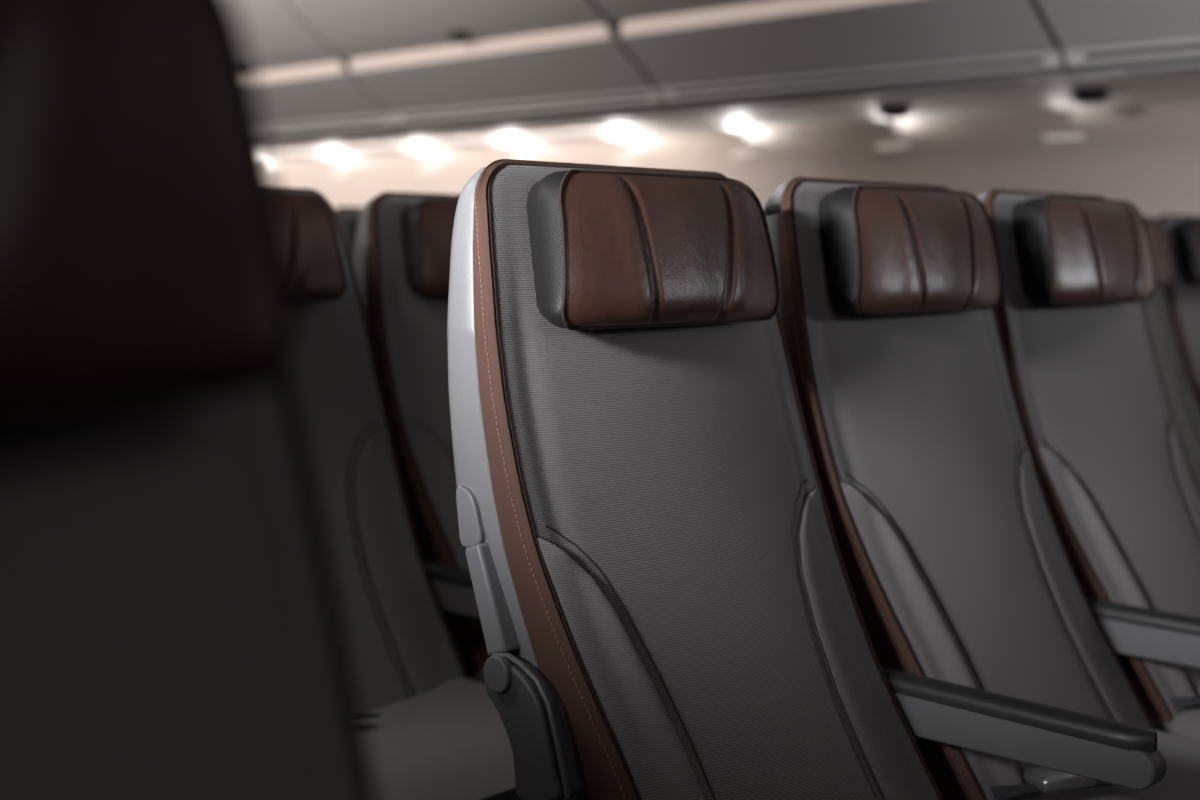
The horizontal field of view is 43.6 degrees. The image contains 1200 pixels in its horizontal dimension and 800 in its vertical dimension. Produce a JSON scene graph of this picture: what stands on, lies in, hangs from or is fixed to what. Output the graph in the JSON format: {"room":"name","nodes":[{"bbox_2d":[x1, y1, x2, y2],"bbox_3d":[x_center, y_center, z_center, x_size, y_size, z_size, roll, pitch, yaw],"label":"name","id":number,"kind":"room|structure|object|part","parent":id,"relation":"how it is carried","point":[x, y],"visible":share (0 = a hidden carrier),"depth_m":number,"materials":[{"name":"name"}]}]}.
{"room":"aircraft cabin","nodes":[
{"label":"aircraft cabin","id":0,"kind":"room"},
{"bbox_2d":[271,101,1199,216],"bbox_3d":[0.765,-0.257,5.797,12.200,1.548,0.360,6,8,44],"label":"wall","id":1,"kind":"structure","parent":0,"point":[1147,156],"depth_m":5.28,"materials":[{"name":"beige plastic"}]},
{"bbox_2d":[418,169,438,171],"bbox_3d":[-0.806,-1.091,7.142,0.140,0.012,0.054,6,8,44],"label":"light","id":2,"kind":"object","parent":1,"relation":"attached to","point":[422,170],"visible":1,"depth_m":7.12,"materials":[{"name":"beige plastic"}]},
{"bbox_2d":[614,159,640,162],"bbox_3d":[0.124,-0.995,6.239,0.140,0.012,0.054,6,8,44],"label":"light","id":3,"kind":"object","parent":1,"relation":"attached to","point":[617,160],"visible":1,"depth_m":6.22,"materials":[{"name":"beige plastic"}]},
{"bbox_2d":[731,152,760,156],"bbox_3d":[0.575,-0.948,5.801,0.140,0.012,0.054,6,8,44],"label":"light","id":4,"kind":"object","parent":1,"relation":"attached to","point":[754,153],"visible":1,"depth_m":5.78,"materials":[{"name":"beige"}]},
{"bbox_2d":[876,145,911,149],"bbox_3d":[1.054,-0.898,5.335,0.140,0.012,0.054,6,8,44],"label":"light","id":5,"kind":"object","parent":1,"relation":"attached to","point":[890,146],"visible":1,"depth_m":5.31,"materials":[{"name":"beige"}]},
{"bbox_2d":[1044,136,1084,141],"bbox_3d":[1.519,-0.850,4.884,0.140,0.012,0.054,6,8,44],"label":"light","id":6,"kind":"object","parent":1,"relation":"attached to","point":[1067,138],"visible":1,"depth_m":4.87,"materials":[{"name":"beige"}]},
{"bbox_3d":[-1.636,0.788,3.437,12.400,0.080,7.500,6,8,44],"label":"floor","id":7,"kind":"structure","parent":0,"visible":0},
{"bbox_2d":[0,0,377,799],"bbox_3d":[-0.098,0.475,0.294,0.733,1.231,0.488,6,8,44],"label":"passenger seat","id":8,"kind":"object","parent":7,"relation":"on","point":[173,626],"visible":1,"depth_m":0.50,"materials":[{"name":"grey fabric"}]},
{"bbox_2d":[0,379,359,799],"bbox_3d":[-0.201,0.251,0.373,0.385,0.745,0.470,9,10,44],"label":"cushion","id":9,"kind":"object","parent":8,"relation":"on","point":[173,626],"depth_m":0.53,"materials":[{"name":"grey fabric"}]},
{"bbox_3d":[-0.204,0.247,0.376,0.342,0.752,0.487,9,10,44],"label":"trim","id":10,"kind":"part","parent":8,"relation":"part of","materials":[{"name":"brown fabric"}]},
{"bbox_2d":[334,206,362,263],"bbox_3d":[-0.245,0.159,3.413,0.760,1.191,0.505,6,8,44],"label":"passenger seat","id":11,"kind":"object","parent":7,"relation":"on","point":[347,217],"visible":0.02,"depth_m":3.43,"materials":[{"name":"grey leather"}]},
{"bbox_3d":[-0.359,-0.070,3.490,0.342,0.752,0.487,6,8,44],"label":"trim","id":12,"kind":"part","parent":11,"relation":"part of","materials":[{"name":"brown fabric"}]},
{"bbox_2d":[276,187,520,799],"bbox_3d":[-0.353,0.291,2.107,0.760,1.191,0.505,6,8,44],"label":"passenger seat","id":13,"kind":"object","parent":7,"relation":"on","point":[434,732],"visible":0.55,"depth_m":2.25,"materials":[{"name":"grey leather"}]},
{"bbox_2d":[276,191,462,712],"bbox_3d":[-0.464,0.065,2.182,0.385,0.745,0.470,6,8,44],"label":"cushion","id":14,"kind":"object","parent":13,"relation":"on","point":[404,651],"depth_m":2.27,"materials":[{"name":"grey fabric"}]},
{"bbox_3d":[-0.467,0.062,2.185,0.342,0.752,0.487,6,8,44],"label":"trim","id":15,"kind":"part","parent":13,"relation":"part of","materials":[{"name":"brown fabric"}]},
{"bbox_2d":[363,678,520,799],"bbox_3d":[-0.240,0.482,2.003,0.425,0.113,0.456,6,8,44],"label":"seat cushion","id":16,"kind":"object","parent":13,"relation":"on","point":[428,738],"depth_m":1.94,"materials":[{"name":"grey fabric"}]},
{"bbox_3d":[-0.148,0.309,2.239,0.341,0.048,0.032,6,8,44],"label":"armrest","id":17,"kind":"part","parent":13,"relation":"part of","materials":[{"name":"grey plastic"}]},
{"bbox_2d":[353,192,490,683],"bbox_3d":[-0.006,0.256,2.467,0.760,1.191,0.505,6,8,44],"label":"passenger seat","id":18,"kind":"object","parent":7,"relation":"on","point":[403,240],"visible":0.26,"depth_m":2.44,"materials":[{"name":"grey leather"}]},
{"bbox_2d":[372,195,459,567],"bbox_3d":[-0.117,0.030,2.542,0.385,0.745,0.470,6,8,44],"label":"cushion","id":19,"kind":"object","parent":18,"relation":"on","point":[412,234],"depth_m":2.44,"materials":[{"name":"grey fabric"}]},
{"bbox_3d":[0.042,0.432,2.425,0.555,0.190,0.450,6,8,44],"label":"seat frame","id":20,"kind":"part","parent":18,"relation":"part of","materials":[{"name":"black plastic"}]},
{"bbox_2d":[469,669,484,683],"bbox_3d":[0.106,0.448,2.363,0.425,0.113,0.456,6,8,44],"label":"seat cushion","id":21,"kind":"object","parent":18,"relation":"on","point":[477,675],"depth_m":2.33,"materials":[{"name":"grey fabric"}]},
{"bbox_2d":[447,159,1166,799],"bbox_3d":[0.242,0.354,1.518,0.760,1.191,0.521,6,8,44],"label":"passenger seat","id":22,"kind":"object","parent":7,"relation":"on","point":[668,609],"visible":1,"depth_m":1.54,"materials":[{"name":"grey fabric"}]},
{"bbox_3d":[0.134,0.125,1.601,0.342,0.752,0.487,6,8,44],"label":"trim","id":23,"kind":"part","parent":22,"relation":"part of","materials":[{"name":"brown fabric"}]},
{"bbox_2d":[478,165,938,799],"bbox_3d":[0.137,0.127,1.598,0.385,0.745,0.470,6,8,44],"label":"cushion","id":24,"kind":"object","parent":22,"relation":"on","point":[657,540],"depth_m":1.55,"materials":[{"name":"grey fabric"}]},
{"bbox_3d":[0.453,0.371,1.655,0.341,0.048,0.032,6,8,44],"label":"armrest","id":25,"kind":"part","parent":22,"relation":"part of","materials":[{"name":"grey plastic"}]},
{"bbox_2d":[763,177,1199,799],"bbox_3d":[0.595,0.320,1.877,0.764,1.191,0.532,6,8,44],"label":"passenger seat","id":26,"kind":"object","parent":7,"relation":"on","point":[959,568],"visible":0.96,"depth_m":1.90,"materials":[{"name":"grey leather"}]},
{"bbox_2d":[1030,729,1199,799],"bbox_3d":[0.715,0.510,1.780,0.425,0.113,0.456,6,8,44],"label":"seat cushion","id":27,"kind":"object","parent":26,"relation":"on","point":[1181,780],"depth_m":1.80,"materials":[{"name":"grey fabric"}]},
{"bbox_3d":[0.807,0.336,2.016,0.341,0.048,0.032,6,8,44],"label":"armrest","id":28,"kind":"part","parent":26,"relation":"part of","materials":[{"name":"grey plastic"}]},
{"bbox_2d":[977,189,1199,739],"bbox_3d":[0.945,0.285,2.234,0.760,1.191,0.505,6,8,44],"label":"passenger seat","id":29,"kind":"object","parent":7,"relation":"on","point":[1120,486],"visible":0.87,"depth_m":2.24,"materials":[{"name":"grey leather"}]},
{"bbox_2d":[1151,712,1199,739],"bbox_3d":[1.058,0.476,2.130,0.425,0.113,0.456,6,8,44],"label":"seat cushion","id":30,"kind":"object","parent":29,"relation":"on","point":[1186,724],"depth_m":2.08,"materials":[{"name":"grey fabric"}]},
{"bbox_2d":[1142,216,1199,487],"bbox_3d":[1.411,0.171,3.377,0.760,1.191,0.505,6,8,44],"label":"passenger seat","id":31,"kind":"object","parent":7,"relation":"on","point":[1183,401],"visible":0.23,"depth_m":3.53,"materials":[{"name":"grey leather"}]},
{"bbox_3d":[1.297,-0.058,3.455,0.342,0.752,0.487,6,8,44],"label":"trim","id":32,"kind":"part","parent":31,"relation":"part of","materials":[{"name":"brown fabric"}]},
{"bbox_2d":[1154,214,1199,404],"bbox_3d":[1.765,0.137,3.738,0.760,1.191,0.505,6,8,44],"label":"passenger seat","id":33,"kind":"object","parent":7,"relation":"on","point":[1182,231],"visible":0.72,"depth_m":3.73,"materials":[{"name":"grey leather"}]},
{"bbox_3d":[-1.624,-1.530,3.202,12.400,0.080,7.500,6,8,44],"label":"ceiling","id":34,"kind":"structure","parent":0,"visible":0},
{"bbox_2d":[230,0,387,124],"bbox_3d":[-1.358,-1.468,6.332,1.418,0.589,1.278,6,8,44],"label":"bin","id":35,"kind":"object","parent":34,"relation":"attached to","point":[297,77],"visible":0.27,"depth_m":5.89,"materials":[{"name":"grey plastic"}]},
{"bbox_3d":[-1.641,-1.532,6.033,1.402,0.404,0.465,6,8,44],"label":"door","id":36,"kind":"part","parent":35,"relation":"part of","materials":[{"name":"grey plastic"}]},
{"bbox_2d":[263,112,537,155],"bbox_3d":[-1.048,-1.173,6.682,1.416,0.083,0.828,6,8,44],"label":"panel","id":37,"kind":"object","parent":35,"relation":"attached to","point":[370,134],"visible":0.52,"depth_m":6.43,"materials":[{"name":"grey plastic"}]},
{"bbox_3d":[-1.330,-1.171,6.392,1.408,0.013,0.020,6,8,44],"label":"rail","id":38,"kind":"part","parent":37,"relation":"part of","materials":[{"name":"grey plastic"}]},
{"bbox_3d":[-1.317,-1.146,6.409,1.408,0.013,0.020,6,8,44],"label":"rail","id":39,"kind":"part","parent":37,"relation":"part of","materials":[{"name":"grey plastic"}]},
{"bbox_2d":[285,0,656,112],"bbox_3d":[-0.342,-1.363,5.345,1.418,0.589,1.278,6,8,44],"label":"bin","id":40,"kind":"object","parent":34,"relation":"attached to","point":[409,55],"visible":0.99,"depth_m":5.21,"materials":[{"name":"grey plastic"}]},
{"bbox_3d":[-0.626,-1.427,5.046,1.402,0.404,0.465,6,8,44],"label":"door","id":41,"kind":"part","parent":40,"relation":"part of","materials":[{"name":"grey plastic"}]},
{"bbox_2d":[390,87,803,143],"bbox_3d":[-0.032,-1.068,5.696,1.416,0.083,0.828,6,8,44],"label":"panel","id":42,"kind":"object","parent":40,"relation":"attached to","point":[634,113],"visible":0.99,"depth_m":5.51,"materials":[{"name":"grey plastic"}]},
{"bbox_3d":[-0.315,-1.066,5.405,1.408,0.013,0.020,6,8,44],"label":"rail","id":43,"kind":"part","parent":42,"relation":"part of","materials":[{"name":"grey plastic"}]},
{"bbox_3d":[-0.301,-1.040,5.422,1.408,0.013,0.020,6,8,44],"label":"rail","id":44,"kind":"part","parent":42,"relation":"part of","materials":[{"name":"grey plastic"}]},
{"bbox_2d":[593,0,1061,87],"bbox_3d":[0.674,-1.257,4.359,1.418,0.589,1.278,6,8,44],"label":"bin","id":45,"kind":"object","parent":34,"relation":"attached to","point":[675,42],"visible":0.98,"depth_m":4.32,"materials":[{"name":"grey plastic"}]},
{"bbox_3d":[0.390,-1.321,4.060,1.402,0.404,0.465,6,8,44],"label":"door","id":46,"kind":"part","parent":45,"relation":"part of","materials":[{"name":"grey plastic"}]},
{"bbox_2d":[658,48,1186,125],"bbox_3d":[0.983,-0.962,4.709,1.416,0.083,0.828,6,8,44],"label":"panel","id":47,"kind":"object","parent":45,"relation":"attached to","point":[1036,81],"visible":0.98,"depth_m":4.51,"materials":[{"name":"grey plastic"}]},
{"bbox_3d":[0.701,-0.960,4.418,1.408,0.013,0.020,6,8,44],"label":"rail","id":48,"kind":"part","parent":47,"relation":"part of","materials":[{"name":"grey plastic"}]},
{"bbox_3d":[0.715,-0.935,4.436,1.408,0.013,0.020,6,8,44],"label":"rail","id":49,"kind":"part","parent":47,"relation":"part of","materials":[{"name":"grey plastic"}]},
{"bbox_2d":[876,105,910,118],"bbox_3d":[0.936,-0.916,4.780,0.110,0.037,0.110,6,8,44],"label":"light","id":50,"kind":"object","parent":47,"relation":"attached to","point":[889,111],"visible":1,"depth_m":4.74,"materials":[{"name":"black plastic"}]},
{"bbox_2d":[1071,88,1110,103],"bbox_3d":[1.387,-0.860,4.244,0.110,0.037,0.110,6,8,44],"label":"light","id":51,"kind":"object","parent":47,"relation":"attached to","point":[1081,95],"visible":1,"depth_m":4.21,"materials":[{"name":"black plastic"}]},
{"bbox_2d":[1036,0,1199,49],"bbox_3d":[1.690,-1.151,3.372,1.418,0.589,1.278,6,8,44],"label":"bin","id":52,"kind":"object","parent":34,"relation":"attached to","point":[1075,24],"visible":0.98,"depth_m":3.73,"materials":[{"name":"grey plastic"}]},
{"bbox_2d":[1062,37,1199,101],"bbox_3d":[1.999,-0.857,3.722,1.416,0.083,0.828,6,8,44],"label":"panel","id":53,"kind":"object","parent":52,"relation":"attached to","point":[1170,68],"visible":1,"depth_m":3.86,"materials":[{"name":"grey plastic"}]},
{"bbox_3d":[1.717,-0.855,3.432,1.408,0.013,0.020,6,8,44],"label":"rail","id":54,"kind":"part","parent":53,"relation":"part of","materials":[{"name":"grey plastic"}]},
{"bbox_3d":[1.731,-0.829,3.449,1.408,0.013,0.020,6,8,44],"label":"rail","id":55,"kind":"part","parent":53,"relation":"part of","materials":[{"name":"grey plastic"}]},
{"bbox_3d":[-2.373,-1.574,7.319,1.418,0.589,1.278,6,8,44],"label":"bin","id":56,"kind":"object","parent":34,"relation":"attached to","visible":0},
{"bbox_2d":[269,151,340,160],"bbox_3d":[-2.064,-1.279,7.669,1.416,0.083,0.828,6,8,44],"label":"panel","id":57,"kind":"object","parent":56,"relation":"attached to","point":[274,155],"visible":0.02,"depth_m":7.49,"materials":[{"name":"grey plastic"}]}
]}

